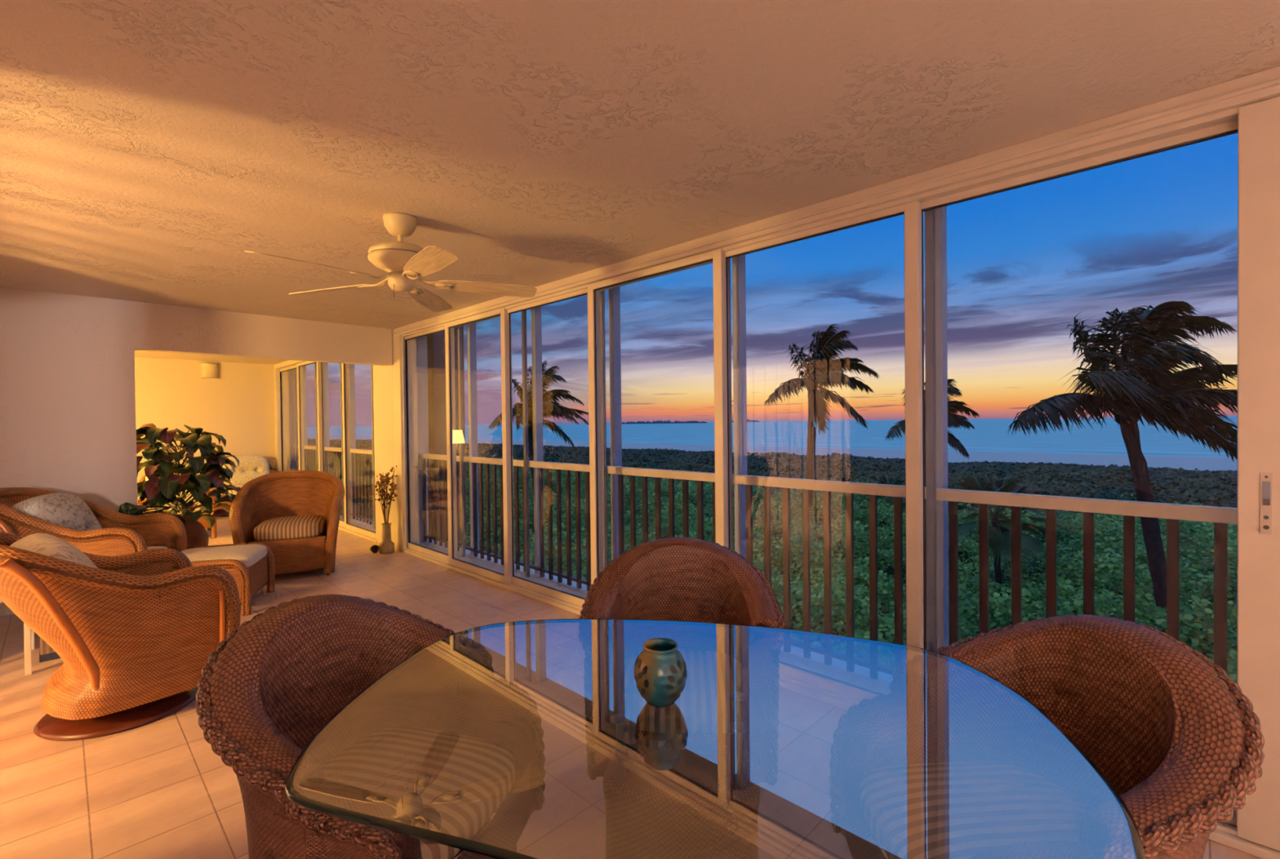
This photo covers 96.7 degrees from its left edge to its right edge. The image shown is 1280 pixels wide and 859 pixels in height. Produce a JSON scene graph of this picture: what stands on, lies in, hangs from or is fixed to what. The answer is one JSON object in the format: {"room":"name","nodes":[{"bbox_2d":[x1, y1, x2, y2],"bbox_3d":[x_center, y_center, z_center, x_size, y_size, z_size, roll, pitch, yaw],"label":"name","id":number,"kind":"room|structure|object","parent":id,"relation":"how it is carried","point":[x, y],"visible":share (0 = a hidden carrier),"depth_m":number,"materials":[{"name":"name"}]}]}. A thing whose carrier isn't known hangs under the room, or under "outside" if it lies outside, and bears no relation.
{"room":"sunroom","nodes":[
{"label":"sunroom","id":0,"kind":"room"},
{"bbox_2d":[0,286,392,615],"bbox_3d":[-4.207,0.151,5.317,0.150,2.560,3.720,0,1,44],"label":"wall","id":1,"kind":"structure","parent":0,"point":[68,424],"depth_m":4.81,"materials":[{"name":"paint"}]},
{"bbox_2d":[392,333,419,549],"bbox_3d":[-2.707,0.143,6.595,0.210,2.450,0.195,0,1,44],"label":"trim","id":2,"kind":"structure","parent":1,"relation":"attached to","point":[398,340],"depth_m":6.53,"materials":[{"name":"beige metal"}]},
{"bbox_2d":[404,326,457,561],"bbox_3d":[-2.291,0.146,6.157,1.162,2.435,0.034,0,1,44],"label":"door","id":3,"kind":"structure","parent":1,"relation":"in","point":[416,547],"depth_m":5.88,"materials":[{"name":"beige metal"}]},
{"bbox_2d":[444,307,511,584],"bbox_3d":[-1.554,0.148,5.387,1.092,2.435,0.034,0,1,44],"label":"door","id":4,"kind":"structure","parent":1,"relation":"in","point":[505,578],"depth_m":5.13,"materials":[{"name":"beige metal"}]},
{"bbox_2d":[507,288,603,606],"bbox_3d":[-0.739,0.148,4.640,1.242,2.435,0.034,0,1,44],"label":"door","id":5,"kind":"structure","parent":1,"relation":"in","point":[572,598],"depth_m":4.59,"materials":[{"name":"beige metal"}]},
{"bbox_2d":[587,248,727,584],"bbox_3d":[0.070,0.149,3.800,1.212,2.435,0.034,0,1,44],"label":"window frame","id":6,"kind":"structure","parent":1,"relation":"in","point":[717,255],"depth_m":3.46,"materials":[{"name":"beige metal"}]},
{"bbox_2d":[724,200,922,701],"bbox_3d":[0.894,0.149,3.045,1.147,2.435,0.034,0,1,44],"label":"window frame","id":7,"kind":"structure","parent":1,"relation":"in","point":[911,211],"depth_m":2.66,"materials":[{"name":"beige metal"}]},
{"bbox_2d":[391,66,1279,337],"bbox_3d":[0.151,-1.106,3.766,8.250,0.105,0.205,0,1,44],"label":"trim","id":8,"kind":"structure","parent":1,"relation":"attached to","point":[1219,104],"depth_m":2.43,"materials":[{"name":"beige metal"}]},
{"bbox_2d":[396,547,1279,858],"bbox_3d":[0.184,1.376,3.803,8.250,0.050,0.190,0,1,44],"label":"trim","id":9,"kind":"structure","parent":1,"relation":"attached to","point":[1225,833],"depth_m":3.00,"materials":[{"name":"beige metal"}]},
{"bbox_2d":[920,120,1271,826],"bbox_3d":[1.691,0.150,2.261,1.212,2.435,0.112,0,1,44],"label":"door","id":10,"kind":"structure","parent":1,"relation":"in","point":[1228,128],"depth_m":2.23,"materials":[{"name":"beige metal"}]},
{"bbox_2d":[1236,96,1279,850],"bbox_3d":[2.506,0.152,1.421,1.400,2.435,0.034,0,1,44],"label":"door","id":11,"kind":"structure","parent":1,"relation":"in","point":[1258,554],"depth_m":1.86,"materials":[{"name":"beige metal"}]},
{"bbox_2d":[134,356,298,482],"bbox_3d":[-8.115,0.151,8.758,0.150,2.560,5.180,0,1,44],"label":"wall","id":12,"kind":"structure","parent":0,"point":[237,406],"depth_m":9.64,"materials":[{"name":"paint"}]},
{"bbox_2d":[200,363,217,378],"bbox_3d":[-7.193,-0.979,9.522,0.100,0.240,0.230,0,1,44],"label":"wall sconce","id":13,"kind":"object","parent":12,"relation":"attached to","point":[207,370],"visible":1,"depth_m":9.48,"materials":[{"name":"white paint"}]},
{"bbox_2d":[273,368,290,471],"bbox_3d":[-6.444,0.139,10.246,0.160,2.450,0.195,0,1,44],"label":"trim","id":14,"kind":"structure","parent":12,"relation":"attached to","point":[285,384],"depth_m":10.19,"materials":[{"name":"beige metal"}]},
{"bbox_2d":[273,360,306,368],"bbox_3d":[-4.869,-1.124,8.681,4.600,0.080,0.190,0,1,44],"label":"trim","id":15,"kind":"structure","parent":12,"relation":"attached to","point":[290,362],"depth_m":9.67,"materials":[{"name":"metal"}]},
{"bbox_2d":[280,364,304,471],"bbox_3d":[-5.981,0.142,9.762,1.300,2.435,0.034,0,1,44],"label":"door","id":16,"kind":"structure","parent":12,"relation":"in","point":[294,366],"depth_m":9.31,"materials":[{"name":"beige metal"}]},
{"bbox_2d":[297,360,322,471],"bbox_3d":[-5.201,0.144,8.950,1.070,2.435,0.034,0,1,44],"label":"door","id":17,"kind":"structure","parent":12,"relation":"in","point":[300,364],"depth_m":8.68,"materials":[{"name":"beige metal"}]},
{"bbox_2d":[320,361,351,526],"bbox_3d":[-4.428,0.144,8.246,1.140,2.435,0.034,0,1,44],"label":"door","id":18,"kind":"structure","parent":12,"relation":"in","point":[341,522],"depth_m":7.86,"materials":[{"name":"beige metal"}]},
{"bbox_2d":[337,524,377,542],"bbox_3d":[-4.841,1.381,8.712,4.600,0.030,0.190,0,1,44],"label":"trim","id":19,"kind":"structure","parent":12,"relation":"attached to","point":[340,527],"depth_m":7.51,"materials":[{"name":"white wood"}]},
{"bbox_2d":[341,363,377,538],"bbox_3d":[-3.670,0.145,7.455,1.170,2.435,0.034,0,1,44],"label":"door","id":20,"kind":"structure","parent":19,"relation":"on","point":[364,531],"depth_m":7.81,"materials":[{"name":"beige metal"}]},
{"bbox_2d":[373,329,429,549],"bbox_3d":[-2.915,0.116,6.962,0.600,2.560,0.400,0,1,44],"label":"wall pier","id":21,"kind":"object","parent":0,"point":[384,375],"visible":0.36,"depth_m":6.83,"materials":[{"name":"paint"}]},
{"bbox_2d":[426,325,466,545],"bbox_3d":[-2.540,2.087,7.362,0.480,7.400,0.410,0,1,44],"label":"wall","id":22,"kind":"structure","parent":0,"point":[436,349],"depth_m":7.09,"materials":[{"name":"beige paint"}]},
{"bbox_2d":[339,515,890,694],"bbox_3d":[-1.496,1.462,5.803,13.450,0.225,0.320,0,1,44],"label":"ledge","id":23,"kind":"object","parent":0,"point":[883,688],"visible":0.11,"depth_m":5.19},
{"bbox_2d":[293,368,297,470],"bbox_3d":[-6.186,0.081,10.228,0.043,2.530,0.030,0,1,44],"label":"trim","id":24,"kind":"structure","parent":23,"relation":"on","point":[294,370],"depth_m":10.21,"materials":[{"name":"metal"}]},
{"bbox_2d":[302,364,307,445],"bbox_3d":[-6.091,0.079,10.330,0.052,2.530,0.080,0,1,44],"label":"trim","id":25,"kind":"structure","parent":23,"relation":"on","point":[304,387],"depth_m":10.31,"materials":[{"name":"white metal"}]},
{"bbox_2d":[314,362,318,471],"bbox_3d":[-5.328,0.082,9.389,0.043,2.530,0.030,0,1,44],"label":"trim","id":26,"kind":"structure","parent":23,"relation":"on","point":[315,363],"depth_m":9.37,"materials":[{"name":"metal"}]},
{"bbox_2d":[322,361,329,461],"bbox_3d":[-5.233,0.080,9.492,0.052,2.530,0.080,0,1,44],"label":"trim","id":27,"kind":"structure","parent":23,"relation":"on","point":[326,388],"depth_m":9.46,"materials":[{"name":"white metal"}]},
{"bbox_2d":[339,363,344,519],"bbox_3d":[-4.470,0.083,8.550,0.043,2.530,0.030,0,1,44],"label":"trim","id":28,"kind":"structure","parent":23,"relation":"on","point":[340,366],"depth_m":8.53,"materials":[{"name":"metal"}]},
{"bbox_2d":[348,363,355,518],"bbox_3d":[-4.375,0.081,8.653,0.052,2.530,0.080,0,1,44],"label":"trim","id":29,"kind":"structure","parent":23,"relation":"on","point":[351,366],"depth_m":8.63,"materials":[{"name":"white metal"}]},
{"bbox_2d":[370,364,375,528],"bbox_3d":[-3.611,0.084,7.712,0.043,2.530,0.030,0,1,44],"label":"trim","id":30,"kind":"structure","parent":23,"relation":"on","point":[371,366],"depth_m":7.70,"materials":[{"name":"metal"}]},
{"bbox_2d":[457,326,465,556],"bbox_3d":[-1.895,0.086,6.034,0.043,2.530,0.030,0,1,44],"label":"trim","id":31,"kind":"structure","parent":23,"relation":"on","point":[459,329],"depth_m":6.02,"materials":[{"name":"metal"}]},
{"bbox_2d":[466,323,479,555],"bbox_3d":[-1.800,0.084,6.137,0.052,2.530,0.080,0,1,44],"label":"trim","id":32,"kind":"structure","parent":23,"relation":"on","point":[471,328],"depth_m":6.11,"materials":[{"name":"white metal"}]},
{"bbox_2d":[521,310,529,577],"bbox_3d":[-1.044,0.087,5.203,0.043,2.530,0.030,0,1,44],"label":"trim","id":33,"kind":"structure","parent":23,"relation":"on","point":[524,348],"depth_m":5.19,"materials":[{"name":"metal"}]},
{"bbox_2d":[531,306,544,574],"bbox_3d":[-0.951,0.084,5.308,0.052,2.530,0.080,0,1,44],"label":"trim","id":34,"kind":"structure","parent":23,"relation":"on","point":[536,330],"depth_m":5.28,"materials":[{"name":"white metal"}]},
{"bbox_2d":[600,290,608,567],"bbox_3d":[-0.286,0.087,4.462,0.043,2.530,0.030,0,1,44],"label":"trim","id":35,"kind":"structure","parent":23,"relation":"on","point":[602,292],"depth_m":4.45,"materials":[{"name":"metal"}]},
{"bbox_2d":[608,286,622,559],"bbox_3d":[-0.192,0.085,4.567,0.052,2.530,0.080,0,1,44],"label":"trim","id":36,"kind":"structure","parent":23,"relation":"on","point":[614,293],"depth_m":4.54,"materials":[{"name":"white metal"}]},
{"bbox_2d":[728,258,733,550],"bbox_3d":[0.566,0.088,3.630,0.043,2.530,0.030,0,1,44],"label":"trim","id":37,"kind":"structure","parent":23,"relation":"on","point":[729,260],"depth_m":3.61,"materials":[{"name":"metal"}]},
{"bbox_2d":[732,254,747,558],"bbox_3d":[0.659,0.086,3.734,0.052,2.530,0.080,0,1,44],"label":"trim","id":38,"kind":"structure","parent":23,"relation":"on","point":[739,291],"depth_m":3.71,"materials":[{"name":"white metal"}]},
{"bbox_2d":[293,444,1237,672],"bbox_3d":[-1.521,0.816,5.777,13.450,1.058,0.090,0,1,44],"label":"balcony railing","id":39,"kind":"object","parent":23,"relation":"on","point":[1220,517],"visible":0.45,"depth_m":3.24,"materials":[{"name":"beige metal"}]},
{"bbox_2d":[924,208,937,650],"bbox_3d":[1.427,0.089,2.788,0.043,2.530,0.030,0,1,44],"label":"window frame","id":40,"kind":"structure","parent":23,"relation":"on","point":[930,218],"depth_m":2.78,"materials":[{"name":"metal"}]},
{"bbox_2d":[934,205,948,648],"bbox_3d":[1.524,0.087,2.890,0.052,2.530,0.080,0,1,44],"label":"window frame","id":41,"kind":"structure","parent":23,"relation":"on","point":[940,214],"depth_m":2.86,"materials":[{"name":"white metal"}]},
{"bbox_2d":[0,515,1262,858],"bbox_3d":[-4.340,1.570,2.320,14.650,0.200,9.200,0,1,44],"label":"floor","id":42,"kind":"structure","parent":0,"point":[157,788],"depth_m":2.41,"materials":[{"name":"tile"}]},
{"bbox_2d":[0,599,34,675],"bbox_3d":[-4.007,1.191,3.356,0.600,0.525,0.600,0,1,44],"label":"side table","id":43,"kind":"object","parent":42,"relation":"on","point":[28,633],"visible":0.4,"depth_m":3.35,"materials":[{"name":"metal"}]},
{"bbox_2d":[39,637,60,662],"bbox_3d":[-3.734,1.256,3.678,0.208,0.380,0.208,0,1,44],"label":"storage box","id":44,"kind":"object","parent":42,"relation":"on","point":[46,653],"visible":0.22,"depth_m":3.56,"materials":[{"name":"wood"}]},
{"bbox_2d":[0,487,186,636],"bbox_3d":[-4.192,0.932,4.294,1.035,1.026,0.849,-1,1,-21],"label":"lounge chair","id":45,"kind":"object","parent":42,"relation":"on","point":[91,527],"visible":0.36,"depth_m":4.13,"materials":[{"name":"wicker"}]},
{"bbox_2d":[4,492,102,536],"bbox_3d":[-4.324,0.781,4.243,0.320,0.620,0.670,-28,10,-18],"label":"cushion","id":46,"kind":"object","parent":45,"relation":"on","point":[68,510],"depth_m":4.17,"materials":[{"name":"grey fabric"}]},
{"bbox_2d":[146,546,167,549],"bbox_3d":[-4.002,1.010,4.367,0.500,0.143,0.540,-1,1,-21],"label":"seat cushion","id":47,"kind":"object","parent":45,"relation":"on","point":[149,547],"depth_m":4.57,"materials":[{"name":"beige fabric"}]},
{"bbox_2d":[0,531,240,740],"bbox_3d":[-2.752,0.933,2.862,0.853,1.024,1.035,0,1,37],"label":"swivel armchair","id":48,"kind":"object","parent":42,"relation":"on","point":[134,634],"visible":0.94,"depth_m":2.71,"materials":[{"name":"wicker"}]},
{"bbox_2d":[9,533,97,568],"bbox_3d":[-2.812,0.757,2.782,0.540,0.540,0.256,0,30,37],"label":"pillow","id":49,"kind":"object","parent":48,"relation":"on","point":[48,544],"depth_m":2.64,"materials":[{"name":"fabric"}]},
{"bbox_2d":[118,422,240,549],"bbox_3d":[-4.411,0.684,5.499,1.272,1.496,0.988,0,1,44],"label":"potted plant","id":50,"kind":"object","parent":42,"relation":"on","point":[162,486],"visible":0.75,"depth_m":5.36,"materials":[{"name":"green plant"}]},
{"bbox_2d":[137,463,223,538],"bbox_3d":[-6.099,0.945,7.489,0.939,0.960,0.843,-1,1,-41],"label":"armchair","id":51,"kind":"object","parent":42,"relation":"on","point":[141,501],"visible":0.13,"depth_m":7.41,"materials":[{"name":"wicker"}]},
{"bbox_2d":[145,499,203,514],"bbox_3d":[-6.062,1.025,7.448,0.620,0.162,0.720,-1,1,-41],"label":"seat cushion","id":52,"kind":"object","parent":51,"relation":"on","point":[197,508],"depth_m":7.23,"materials":[{"name":"fabric"}]},
{"bbox_2d":[145,463,204,499],"bbox_3d":[-6.245,0.736,7.651,0.614,0.540,0.220,-1,-13,-41],"label":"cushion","id":53,"kind":"object","parent":51,"relation":"on","point":[146,478],"depth_m":7.62,"materials":[{"name":"plant"}]},
{"bbox_2d":[172,455,278,509],"bbox_3d":[-6.834,0.930,9.313,0.843,0.960,1.739,0,1,44],"label":"loveseat","id":54,"kind":"object","parent":42,"relation":"on","point":[250,468],"visible":0.16,"depth_m":9.65,"materials":[{"name":"fabric"}]},
{"bbox_2d":[172,457,219,469],"bbox_3d":[-7.243,0.727,9.207,0.703,0.540,0.220,-1,-13,-46],"label":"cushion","id":55,"kind":"object","parent":54,"relation":"on","point":[181,460],"depth_m":9.08,"materials":[{"name":"plant"}]},
{"bbox_2d":[224,484,244,496],"bbox_3d":[-6.542,1.004,9.532,0.720,0.162,0.710,0,1,44],"label":"seat cushion","id":56,"kind":"object","parent":54,"relation":"on","point":[234,492],"depth_m":9.16,"materials":[{"name":"fabric"}]},
{"bbox_2d":[220,455,270,484],"bbox_3d":[-6.742,0.715,9.720,0.703,0.540,0.220,-1,-13,-46],"label":"cushion","id":57,"kind":"object","parent":54,"relation":"on","point":[250,468],"depth_m":9.68,"materials":[{"name":"fabric"}]},
{"bbox_2d":[180,542,275,616],"bbox_3d":[-3.434,1.200,4.586,0.692,0.463,0.692,-1,1,-19],"label":"ottoman","id":58,"kind":"object","parent":42,"relation":"on","point":[251,566],"visible":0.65,"depth_m":4.51,"materials":[{"name":"wicker"}]},
{"bbox_2d":[180,544,266,568],"bbox_3d":[-3.436,1.046,4.584,0.650,0.155,0.570,-1,1,-19],"label":"seat cushion","id":59,"kind":"object","parent":58,"relation":"on","point":[253,556],"depth_m":4.55,"materials":[{"name":"beige fabric"}]},
{"bbox_2d":[229,470,345,575],"bbox_3d":[-3.488,0.928,5.708,0.950,0.982,0.831,-1,1,-25],"label":"tub chair","id":60,"kind":"object","parent":42,"relation":"on","point":[295,513],"visible":0.82,"depth_m":5.54,"materials":[{"name":"wicker"}]},
{"bbox_2d":[253,515,325,541],"bbox_3d":[-3.461,0.978,5.649,0.580,0.195,0.620,-1,1,-25],"label":"seat cushion","id":61,"kind":"object","parent":60,"relation":"on","point":[267,527],"depth_m":5.44,"materials":[{"name":"beige fabric"}]},
{"bbox_2d":[195,593,545,858],"bbox_3d":[-0.707,0.966,1.554,0.688,0.953,0.765,0,1,17],"label":"dining chair","id":62,"kind":"object","parent":42,"relation":"on","point":[446,757],"visible":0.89,"depth_m":1.53,"materials":[{"name":"brown wicker"}]},
{"bbox_2d":[321,726,515,858],"bbox_3d":[-0.644,0.976,1.536,0.540,0.135,0.500,0,1,17],"label":"seat cushion","id":63,"kind":"object","parent":62,"relation":"on","point":[451,780],"depth_m":1.52,"materials":[{"name":"beige fabric"}]},
{"bbox_2d":[369,544,379,553],"bbox_3d":[-2.979,1.346,6.396,0.114,0.095,0.113,0,1,44],"label":"pine cone","id":64,"kind":"object","parent":42,"relation":"on","point":[375,548],"visible":1,"depth_m":6.38,"materials":[{"name":"brown plant"}]},
{"bbox_2d":[373,465,397,553],"bbox_3d":[-2.890,0.904,6.492,0.194,0.994,0.290,0,1,44],"label":"floor vase","id":65,"kind":"object","parent":42,"relation":"on","point":[386,545],"visible":1,"depth_m":6.45,"materials":[{"name":"ceramic"}]},
{"bbox_2d":[578,536,785,785],"bbox_3d":[0.157,0.948,2.186,0.765,0.953,0.688,-1,1,4],"label":"dining chair","id":66,"kind":"object","parent":42,"relation":"on","point":[678,578],"visible":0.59,"depth_m":2.12,"materials":[{"name":"brown wicker"}]},
{"bbox_2d":[619,665,742,733],"bbox_3d":[0.152,0.960,2.121,0.500,0.135,0.540,-1,1,4],"label":"seat cushion","id":67,"kind":"object","parent":66,"relation":"on","point":[704,706],"depth_m":1.89,"materials":[{"name":"fabric"}]},
{"bbox_2d":[284,618,1145,858],"bbox_3d":[0.103,1.033,1.301,1.588,0.800,1.137,-1,1,9],"label":"dining table","id":68,"kind":"object","parent":42,"relation":"on","point":[664,798],"visible":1,"depth_m":1.41,"materials":[{"name":"clear glass"}]},
{"bbox_2d":[633,637,687,706],"bbox_3d":[0.048,0.565,1.320,0.123,0.134,0.124,0,1,44],"label":"vase","id":69,"kind":"object","parent":68,"relation":"on","point":[660,669],"visible":1,"depth_m":1.28,"materials":[{"name":"teal ceramic"}]},
{"bbox_2d":[829,614,1264,858],"bbox_3d":[0.906,0.950,1.358,0.688,0.953,0.765,-1,1,-3],"label":"dining chair","id":70,"kind":"object","parent":42,"relation":"on","point":[915,773],"visible":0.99,"depth_m":1.37,"materials":[{"name":"brown wicker"}]},
{"bbox_2d":[858,758,1088,858],"bbox_3d":[0.840,0.962,1.354,0.540,0.135,0.500,-1,1,-3],"label":"seat cushion","id":71,"kind":"object","parent":70,"relation":"on","point":[915,808],"depth_m":1.38,"materials":[{"name":"fabric"}]},
{"bbox_2d":[0,0,1279,365],"bbox_3d":[-4.371,-1.190,2.286,14.650,0.200,9.200,0,1,44],"label":"ceiling","id":72,"kind":"structure","parent":0,"point":[146,146],"depth_m":2.05,"materials":[{"name":"paint"}]},
{"bbox_2d":[244,212,537,312],"bbox_3d":[-1.280,-0.913,3.011,1.377,0.440,1.382,0,1,44],"label":"ceiling fan","id":73,"kind":"object","parent":72,"relation":"hanging from","point":[403,262],"visible":1,"depth_m":2.99,"materials":[{"name":"white metal"}]},
{"label":"outside","id":74,"kind":"structure","parent":0,"visible":0},
{"bbox_2d":[306,416,1237,457],"bbox_3d":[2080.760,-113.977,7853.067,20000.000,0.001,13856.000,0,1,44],"label":"sea water","id":75,"kind":"structure","parent":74,"point":[988,434],"depth_m":261.67,"materials":[{"name":"blue liquid"}]},
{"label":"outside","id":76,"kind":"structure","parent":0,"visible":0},
{"bbox_2d":[307,435,1237,657],"bbox_3d":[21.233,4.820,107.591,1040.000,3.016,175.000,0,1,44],"label":"dunes","id":77,"kind":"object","parent":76,"point":[1188,463],"visible":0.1,"depth_m":100.16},
{"bbox_2d":[488,360,589,492],"bbox_3d":[-5.718,0.817,33.619,4.734,10.113,5.908,0,1,44],"label":"palm tree","id":78,"kind":"object","parent":77,"relation":"on","point":[550,408],"visible":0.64,"depth_m":33.45,"materials":[{"name":"green plant"}]},
{"bbox_2d":[307,439,1237,486],"bbox_3d":[-26.160,4.484,134.045,256.528,3.214,40.341,0,1,44],"label":"scrub","id":79,"kind":"object","parent":77,"relation":"on","point":[694,456],"visible":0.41,"depth_m":80.04,"materials":[{"name":"green plant"}]},
{"bbox_2d":[315,456,1236,682],"bbox_3d":[-6.017,4.157,32.962,65.623,3.713,29.810,0,1,44],"label":"bushes","id":80,"kind":"object","parent":77,"relation":"on","point":[1193,629],"visible":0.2,"depth_m":18.89,"materials":[{"name":"green plant"}]},
{"bbox_2d":[357,448,1237,573],"bbox_3d":[3.509,4.403,61.065,100.769,2.715,32.856,0,1,44],"label":"treeline","id":81,"kind":"object","parent":77,"relation":"on","point":[1050,482],"visible":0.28,"depth_m":45.62,"materials":[{"name":"green plant"}]},
{"bbox_2d":[763,324,879,519],"bbox_3d":[9.502,0.080,28.691,3.795,11.273,7.238,0,1,44],"label":"palm tree","id":82,"kind":"object","parent":77,"relation":"on","point":[831,373],"visible":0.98,"depth_m":28.64,"materials":[{"name":"green plant"}]},
{"bbox_2d":[862,475,905,525],"bbox_3d":[13.247,3.930,30.012,2.763,3.116,2.761,0,1,44],"label":"fan palm","id":83,"kind":"object","parent":77,"relation":"on","point":[890,500],"visible":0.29,"depth_m":29.54,"materials":[{"name":"green plant"}]},
{"bbox_2d":[884,378,979,486],"bbox_3d":[10.319,1.839,19.951,2.441,7.685,5.336,0,1,44],"label":"palm tree","id":84,"kind":"object","parent":77,"relation":"on","point":[954,420],"visible":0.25,"depth_m":19.24,"materials":[{"name":"green plant"}]},
{"bbox_2d":[947,474,1065,595],"bbox_3d":[11.569,3.583,18.450,3.651,4.166,3.737,0,1,44],"label":"fan palm","id":85,"kind":"object","parent":77,"relation":"on","point":[1001,540],"visible":0.6,"depth_m":18.07,"materials":[{"name":"green plant"}]},
{"bbox_2d":[1006,301,1237,632],"bbox_3d":[12.073,1.268,13.644,4.353,8.907,7.244,0,1,44],"label":"palm tree","id":86,"kind":"object","parent":77,"relation":"on","point":[1141,382],"visible":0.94,"depth_m":12.91,"materials":[{"name":"green plant"}]},
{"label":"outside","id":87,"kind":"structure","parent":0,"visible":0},
{"bbox_2d":[621,420,706,423],"bbox_3d":[103.866,-39.009,2987.343,372.427,16.320,339.366,0,1,44],"label":"island","id":88,"kind":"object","parent":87,"point":[653,421],"visible":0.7,"depth_m":2981.57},
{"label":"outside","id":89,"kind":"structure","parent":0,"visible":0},
{"bbox_2d":[731,418,759,422],"bbox_3d":[808.008,-69.219,4425.057,203.037,25.047,137.896,0,1,44],"label":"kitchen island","id":90,"kind":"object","parent":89,"point":[748,420],"visible":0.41,"depth_m":4400.02,"materials":[{"name":"grey"}]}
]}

